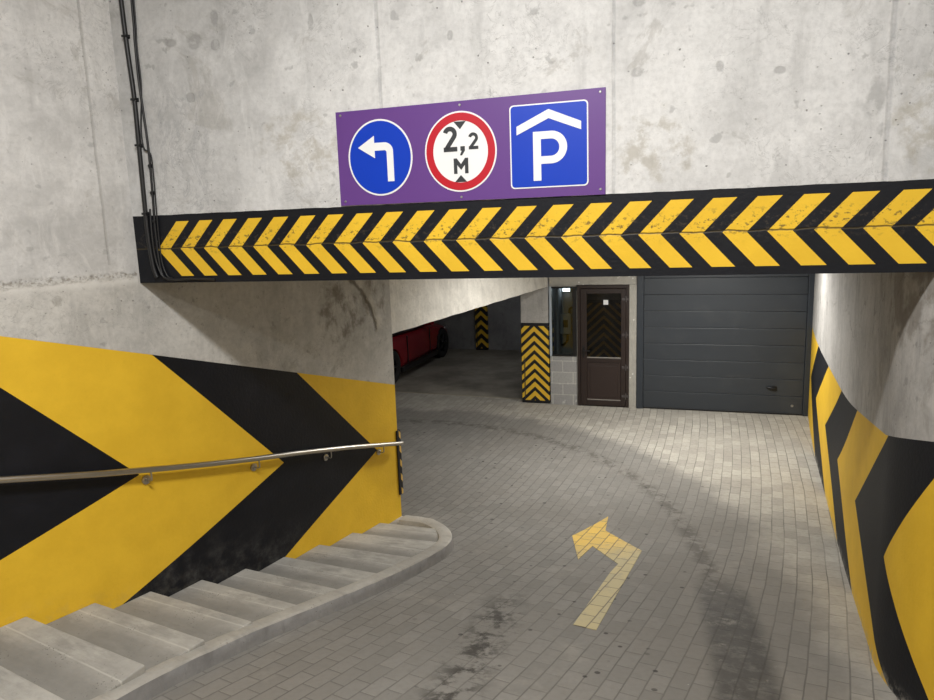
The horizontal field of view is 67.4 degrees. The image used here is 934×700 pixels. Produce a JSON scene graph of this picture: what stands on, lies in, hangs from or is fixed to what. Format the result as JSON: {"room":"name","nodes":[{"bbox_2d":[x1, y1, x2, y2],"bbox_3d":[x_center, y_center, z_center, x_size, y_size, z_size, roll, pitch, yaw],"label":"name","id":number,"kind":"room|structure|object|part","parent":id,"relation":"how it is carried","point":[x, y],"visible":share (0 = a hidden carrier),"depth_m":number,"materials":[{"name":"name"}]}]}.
{"room":"parking garage","nodes":[
{"label":"parking garage","id":0,"kind":"room"},
{"bbox_2d":[0,0,401,626],"bbox_3d":[-4.547,0.284,1.921,0.564,5.900,12.842,5,12,35],"label":"wall","id":1,"kind":"structure","parent":0,"point":[102,368],"depth_m":4.64,"materials":[{"name":"concrete"}]},
{"bbox_2d":[0,441,402,483],"bbox_3d":[-2.647,0.729,4.153,0.216,1.748,7.180,5,12,33],"label":"handrail","id":2,"kind":"object","parent":1,"relation":"attached to","point":[146,479],"visible":1,"depth_m":4.92,"materials":[{"name":"silver metal"}]},
{"bbox_2d":[396,429,402,494],"bbox_3d":[-0.738,1.178,7.372,0.084,0.700,0.064,4,11,31],"label":"guard","id":3,"kind":"object","parent":1,"relation":"attached to","point":[398,437],"visible":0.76,"depth_m":7.35,"materials":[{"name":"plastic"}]},
{"bbox_2d":[389,277,546,333],"bbox_3d":[0.166,-1.091,9.590,0.300,0.928,5.507,2,11,23],"label":"beam","id":4,"kind":"structure","parent":1,"relation":"attached to","point":[413,302],"depth_m":8.22,"materials":[{"name":"concrete"}]},
{"bbox_2d":[434,295,520,349],"bbox_3d":[-2.062,-1.532,18.828,11.000,3.050,0.200,1,10,17],"label":"wall","id":5,"kind":"structure","parent":0,"point":[504,316],"depth_m":18.04,"materials":[{"name":"concrete"}]},
{"bbox_2d":[108,0,933,282],"bbox_3d":[0.070,-1.809,3.935,5.350,2.782,0.320,1,10,16],"label":"wall","id":6,"kind":"structure","parent":0,"point":[744,137],"depth_m":3.76,"materials":[{"name":"concrete"}]},
{"bbox_2d":[119,0,158,277],"bbox_3d":[-2.120,-1.829,4.398,0.076,2.749,0.037,1,10,16],"label":"cable","id":7,"kind":"object","parent":6,"relation":"attached to","point":[126,37],"visible":1,"depth_m":4.47,"materials":[{"name":"black plastic"}]},
{"bbox_2d":[133,0,171,278],"bbox_3d":[-2.041,-1.825,4.381,0.123,2.757,0.016,1,10,16],"label":"cable","id":8,"kind":"object","parent":6,"relation":"attached to","point":[133,0],"visible":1,"depth_m":4.47,"materials":[{"name":"black rubber"}]},
{"bbox_2d":[149,209,166,278],"bbox_3d":[-2.019,-0.690,4.576,0.091,0.461,0.025,1,10,17],"label":"cable","id":9,"kind":"object","parent":6,"relation":"attached to","point":[161,274],"visible":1,"depth_m":4.58,"materials":[{"name":"black rubber"}]},
{"bbox_2d":[130,0,215,280],"bbox_3d":[-1.879,-1.814,4.335,0.435,2.773,0.020,1,10,16],"label":"cable","id":10,"kind":"object","parent":6,"relation":"attached to","point":[154,221],"visible":1,"depth_m":4.49,"materials":[{"name":"black plastic"}]},
{"bbox_2d":[335,87,605,205],"bbox_3d":[-0.014,-1.112,3.911,1.556,0.546,0.012,1,10,16],"label":"sign board","id":11,"kind":"object","parent":6,"relation":"attached to","point":[549,144],"visible":1,"depth_m":3.89,"materials":[{"name":"metal"}]},
{"bbox_3d":[0.440,-1.103,3.775,0.425,0.442,0.002,1,10,16],"label":"covered parking plate","id":12,"kind":"part","parent":11,"relation":"part of","materials":[{"name":"blue metal"}]},
{"bbox_2d":[150,349,898,699],"bbox_3d":[-0.476,0.694,8.438,15.000,1.994,23.600,-2,10,0],"label":"floor","id":13,"kind":"structure","parent":0,"point":[738,587],"depth_m":5.68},
{"bbox_2d":[0,516,437,699],"bbox_3d":[-2.043,1.712,3.583,2.050,1.640,7.792,5,12,34],"label":"staircase","id":14,"kind":"structure","parent":13,"relation":"on","point":[93,650],"depth_m":4.45,"materials":[{"name":"grey concrete"}]},
{"bbox_2d":[91,515,453,699],"bbox_3d":[-1.721,1.877,3.303,0.869,1.496,8.354,2,10,20],"label":"kerb","id":15,"kind":"object","parent":13,"relation":"on","point":[163,676],"visible":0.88,"depth_m":4.62,"materials":[{"name":"concrete"}]},
{"bbox_2d":[392,321,448,382],"bbox_3d":[-2.004,-0.266,16.016,2.299,1.409,5.158,1,10,17],"label":"car","id":16,"kind":"object","parent":13,"relation":"on","point":[428,340],"visible":0.34,"depth_m":15.68,"materials":[{"name":"red paint"}]},
{"bbox_2d":[475,305,488,349],"bbox_3d":[0.351,-1.451,17.904,0.310,2.930,0.120,1,10,17],"label":"concrete pillar","id":17,"kind":"structure","parent":13,"relation":"on","point":[481,313],"depth_m":18.00,"materials":[{"name":"paint"}]},
{"bbox_2d":[520,277,553,402],"bbox_3d":[1.249,-0.537,12.438,0.496,2.930,0.450,1,10,19],"label":"concrete pillar","id":18,"kind":"structure","parent":13,"relation":"on","point":[534,305],"depth_m":12.30,"materials":[{"name":"yellow paint"}]},
{"bbox_2d":[572,517,641,629],"bbox_3d":[1.234,1.828,6.073,0.631,0.394,2.801,-1,10,8],"label":"painted arrow","id":19,"kind":"object","parent":13,"relation":"on","point":[621,552],"visible":1,"depth_m":6.16,"materials":[{"name":"yellow paint"}]},
{"bbox_2d":[556,288,561,353],"bbox_3d":[2.619,-1.133,15.570,0.201,3.050,6.000,2,10,20],"label":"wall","id":20,"kind":"structure","parent":0,"point":[558,290],"depth_m":12.84,"materials":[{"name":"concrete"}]},
{"bbox_2d":[560,288,571,345],"bbox_3d":[1.869,-1.080,12.833,0.334,2.070,0.129,1,10,19],"label":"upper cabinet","id":21,"kind":"object","parent":20,"relation":"attached to","point":[565,318],"visible":0.84,"depth_m":12.91,"materials":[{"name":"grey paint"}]},
{"bbox_3d":[1.817,-0.477,12.907,0.180,0.350,0.015,1,10,19],"label":"door","id":22,"kind":"part","parent":21,"relation":"part of","materials":[{"name":"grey paint"}]},
{"bbox_2d":[553,288,572,353],"bbox_3d":[2.336,-0.577,12.468,1.700,2.970,0.890,1,10,19],"label":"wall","id":23,"kind":"structure","parent":0,"point":[566,296],"depth_m":12.94,"materials":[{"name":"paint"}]},
{"bbox_2d":[563,288,570,291],"bbox_3d":[1.827,-1.109,12.864,0.140,0.080,0.088,1,10,19],"label":"wall lamp","id":24,"kind":"object","parent":23,"relation":"attached to","point":[564,289],"visible":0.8,"depth_m":12.83,"materials":[{"name":"white plastic"}]},
{"bbox_2d":[549,276,636,407],"bbox_3d":[3.681,-0.443,11.454,4.700,3.020,0.155,1,10,19],"label":"wall","id":25,"kind":"structure","parent":0,"point":[563,369],"depth_m":11.93,"materials":[{"name":"grey concrete"}]},
{"bbox_2d":[549,286,576,356],"bbox_3d":[1.660,-0.493,12.086,0.465,1.209,0.080,1,10,19],"label":"window","id":26,"kind":"structure","parent":25,"relation":"in","point":[574,288],"depth_m":12.04,"materials":[{"name":"black plastic"}]},
{"bbox_3d":[1.457,-0.497,12.155,0.035,1.209,0.080,1,10,19],"label":"frame","id":27,"kind":"part","parent":26,"relation":"part of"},
{"bbox_3d":[1.698,0.088,12.185,0.430,0.029,0.072,1,10,19],"label":"sill","id":28,"kind":"part","parent":26,"relation":"part of","materials":[{"name":"black plastic"}]},
{"bbox_2d":[577,285,628,407],"bbox_3d":[2.312,-0.055,11.907,0.866,2.095,0.172,1,10,19],"label":"door","id":29,"kind":"structure","parent":25,"relation":"in","point":[602,314],"depth_m":11.90,"materials":[{"name":"brown plastic"}]},
{"bbox_3d":[2.350,0.537,12.015,0.567,0.654,0.050,1,10,19],"label":"panel","id":30,"kind":"part","parent":29,"relation":"part of","materials":[{"name":"brown wood"}]},
{"bbox_3d":[2.317,-0.414,11.851,0.571,1.086,0.006,1,10,19],"label":"pane","id":31,"kind":"part","parent":29,"relation":"part of","materials":[{"name":"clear glass"}]},
{"bbox_2d":[636,274,814,415],"bbox_3d":[4.098,-0.294,11.272,2.657,2.660,0.102,1,10,19],"label":"door","id":32,"kind":"structure","parent":25,"relation":"in","point":[730,343],"depth_m":11.29,"materials":[{"name":"grey metal"}]},
{"bbox_3d":[4.853,0.613,11.156,0.163,0.070,0.052,1,10,19],"label":"handle","id":33,"kind":"part","parent":32,"relation":"part of","materials":[{"name":"black plastic"}]},
{"bbox_2d":[808,272,933,699],"bbox_3d":[3.153,-0.321,3.861,1.511,5.900,14.921,1,10,14],"label":"wall","id":34,"kind":"structure","parent":0,"point":[871,405],"depth_m":4.17,"materials":[{"name":"concrete"}]}
]}

